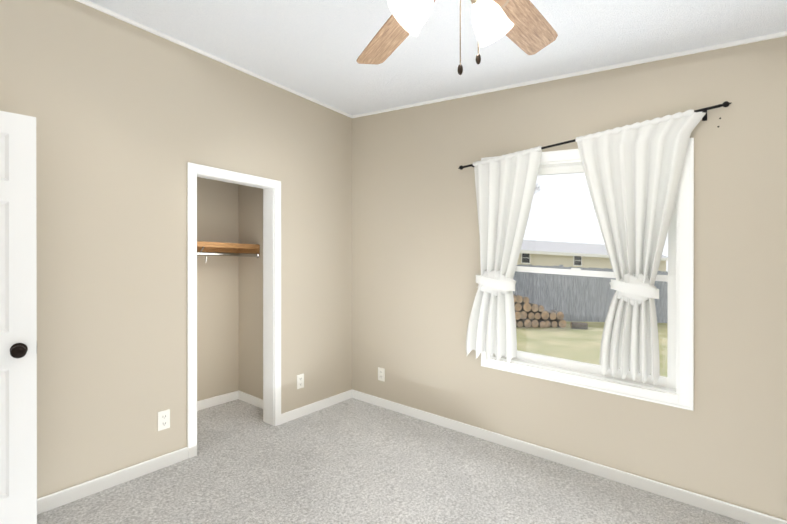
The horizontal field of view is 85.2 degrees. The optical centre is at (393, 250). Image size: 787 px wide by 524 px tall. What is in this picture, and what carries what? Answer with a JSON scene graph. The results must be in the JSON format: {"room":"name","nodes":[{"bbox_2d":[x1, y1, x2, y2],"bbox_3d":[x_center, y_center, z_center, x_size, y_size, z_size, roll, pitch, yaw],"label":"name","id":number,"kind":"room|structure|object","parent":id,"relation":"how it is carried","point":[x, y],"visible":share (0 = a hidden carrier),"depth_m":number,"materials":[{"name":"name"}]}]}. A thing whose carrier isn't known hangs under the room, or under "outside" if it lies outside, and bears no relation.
{"room":"empty bedroom","nodes":[
{"label":"empty bedroom","id":0,"kind":"room"},
{"bbox_2d":[0,0,351,498],"bbox_3d":[-1.676,-0.009,2.445,0.120,2.856,4.440,0,0,36],"label":"wall","id":1,"kind":"structure","parent":0,"point":[132,121],"depth_m":2.55,"materials":[{"name":"beige paint"}]},
{"bbox_2d":[0,111,36,523],"bbox_3d":[-1.921,0.341,1.757,0.275,1.976,0.697,0,0,36],"label":"door","id":2,"kind":"structure","parent":1,"relation":"in","point":[18,372],"depth_m":1.94,"materials":[{"name":"white paint"}]},
{"bbox_2d":[37,447,187,514],"bbox_3d":[-1.767,1.296,2.208,0.013,0.127,1.444,0,0,36],"label":"baseboard","id":3,"kind":"structure","parent":1,"relation":"attached to","point":[121,476],"depth_m":2.41,"materials":[{"name":"white wood"}]},
{"bbox_2d":[158,409,169,430],"bbox_3d":[-1.434,1.059,2.673,0.008,0.119,0.072,0,0,36],"label":"electrical outlet","id":4,"kind":"object","parent":1,"relation":"attached to","point":[163,419],"visible":1,"depth_m":2.67,"materials":[{"name":"white plastic"}]},
{"bbox_2d":[75,0,351,117],"bbox_3d":[-1.617,-1.345,2.400,0.026,0.166,4.140,0,0,36],"label":"crown molding","id":5,"kind":"structure","parent":1,"relation":"attached to","point":[86,2],"depth_m":2.83,"materials":[{"name":"white wood"}]},
{"bbox_2d":[187,162,280,458],"bbox_3d":[-1.175,0.402,3.139,0.152,1.966,0.760,0,0,36],"label":"trim","id":6,"kind":"structure","parent":1,"relation":"attached to","point":[271,188],"depth_m":3.36,"materials":[{"name":"white wood"}]},
{"bbox_2d":[297,374,303,388],"bbox_3d":[-0.778,1.096,3.581,0.008,0.119,0.072,0,0,36],"label":"electrical outlet","id":7,"kind":"object","parent":1,"relation":"attached to","point":[300,380],"visible":1,"depth_m":3.58,"materials":[{"name":"white plastic"}]},
{"bbox_2d":[281,389,352,423],"bbox_3d":[-0.653,1.360,3.748,0.016,0.108,0.835,0,0,36],"label":"baseboard","id":8,"kind":"structure","parent":1,"relation":"attached to","point":[310,408],"depth_m":3.71,"materials":[{"name":"white wood"}]},
{"bbox_2d":[197,177,262,400],"bbox_3d":[-1.607,-0.002,3.258,0.720,2.779,1.540,0,0,36],"label":"wall","id":9,"kind":"structure","parent":0,"point":[229,324],"depth_m":3.79,"materials":[{"name":"beige paint"}]},
{"bbox_2d":[197,391,236,410],"bbox_3d":[-1.795,1.300,3.396,0.016,0.123,1.300,0,0,36],"label":"baseboard","id":10,"kind":"structure","parent":9,"relation":"attached to","point":[217,400],"depth_m":3.73,"materials":[{"name":"white wood"}]},
{"bbox_2d":[197,241,259,262],"bbox_3d":[-1.669,0.047,3.303,0.326,0.307,1.300,0,0,36],"label":"closet shelf","id":11,"kind":"object","parent":9,"relation":"attached to","point":[206,249],"visible":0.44,"depth_m":3.59,"materials":[{"name":"brown wood"}]},
{"bbox_2d":[237,390,262,408],"bbox_3d":[-1.174,1.333,3.740,0.580,0.100,0.016,0,0,36],"label":"baseboard","id":12,"kind":"structure","parent":9,"relation":"attached to","point":[245,397],"depth_m":3.80,"materials":[{"name":"white wood"}]},
{"bbox_2d":[37,398,748,523],"bbox_3d":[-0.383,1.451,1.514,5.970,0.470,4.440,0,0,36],"label":"floor carpet","id":13,"kind":"object","parent":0,"point":[352,461],"depth_m":2.60,"materials":[{"name":"grey carpet"}]},
{"bbox_2d":[88,0,786,115],"bbox_3d":[-0.383,-1.349,1.509,5.970,0.470,4.440,0,0,36],"label":"ceiling","id":14,"kind":"structure","parent":0,"point":[313,49],"depth_m":2.55,"materials":[{"name":"white paint"}]},
{"bbox_2d":[356,0,557,74],"bbox_3d":[0.241,-0.910,1.385,1.267,0.743,1.262,0,0,36],"label":"fan","id":15,"kind":"object","parent":14,"relation":"hanging from","point":[525,26],"visible":1,"depth_m":1.61,"materials":[{"name":"brown wood"}]},
{"bbox_2d":[352,36,786,519],"bbox_3d":[1.469,0.149,2.839,4.520,2.870,0.120,0,0,36],"label":"wall","id":16,"kind":"structure","parent":0,"point":[416,269],"depth_m":2.81,"materials":[{"name":"beige paint"}]},
{"bbox_2d":[378,367,384,381],"bbox_3d":[-0.112,1.131,3.903,0.072,0.119,0.008,0,0,36],"label":"electrical outlet","id":17,"kind":"object","parent":16,"relation":"attached to","point":[381,374],"visible":1,"depth_m":3.90,"materials":[{"name":"white plastic"}]},
{"bbox_2d":[352,31,786,117],"bbox_3d":[1.378,-1.194,2.812,4.400,0.183,0.026,0,0,36],"label":"crown molding","id":18,"kind":"structure","parent":16,"relation":"attached to","point":[568,75],"depth_m":2.82,"materials":[{"name":"white wood"}]},
{"bbox_2d":[353,390,786,523],"bbox_3d":[1.381,1.456,2.821,4.400,0.239,0.016,0,0,36],"label":"baseboard","id":19,"kind":"structure","parent":16,"relation":"attached to","point":[720,507],"depth_m":2.86,"materials":[{"name":"white wood"}]},
{"bbox_2d":[481,138,693,410],"bbox_3d":[1.270,0.115,2.980,1.346,1.661,0.164,0,0,36],"label":"window","id":20,"kind":"structure","parent":16,"relation":"in","point":[674,387],"depth_m":2.69,"materials":[{"name":"white wood"}]},
{"bbox_2d":[458,101,730,384],"bbox_3d":[1.197,0.000,2.876,1.688,1.668,0.138,0,0,36],"label":"curtains","id":21,"kind":"object","parent":16,"relation":"hanging from","point":[632,172],"visible":1,"depth_m":2.72,"materials":[{"name":"white fabric"}]},
{"label":"outside","id":22,"kind":"structure","parent":0,"visible":0},
{"bbox_2d":[516,321,667,376],"bbox_3d":[13.252,2.887,31.571,70.000,4.798,59.500,0,0,36],"label":"ground","id":23,"kind":"structure","parent":22,"point":[574,338],"depth_m":10.47,"materials":[{"name":"green plant"}]},
{"bbox_2d":[513,294,587,328],"bbox_3d":[3.753,1.791,12.135,2.709,1.048,3.129,0,0,36],"label":"logs","id":24,"kind":"object","parent":23,"relation":"on","point":[544,319],"depth_m":12.47,"materials":[{"name":"brown wood"}]},
{"bbox_2d":[513,264,667,322],"bbox_3d":[3.140,1.276,13.453,19.290,2.813,0.154,0,0,-12],"label":"fence","id":25,"kind":"object","parent":23,"relation":"on","point":[579,296],"depth_m":13.98,"materials":[{"name":"grey wood"}]},
{"bbox_2d":[517,240,667,270],"bbox_3d":[11.090,1.020,29.895,12.700,3.931,7.720,0,0,-12],"label":"house","id":26,"kind":"structure","parent":23,"relation":"on","point":[584,253],"depth_m":26.48,"materials":[{"name":"beige"}]}
]}

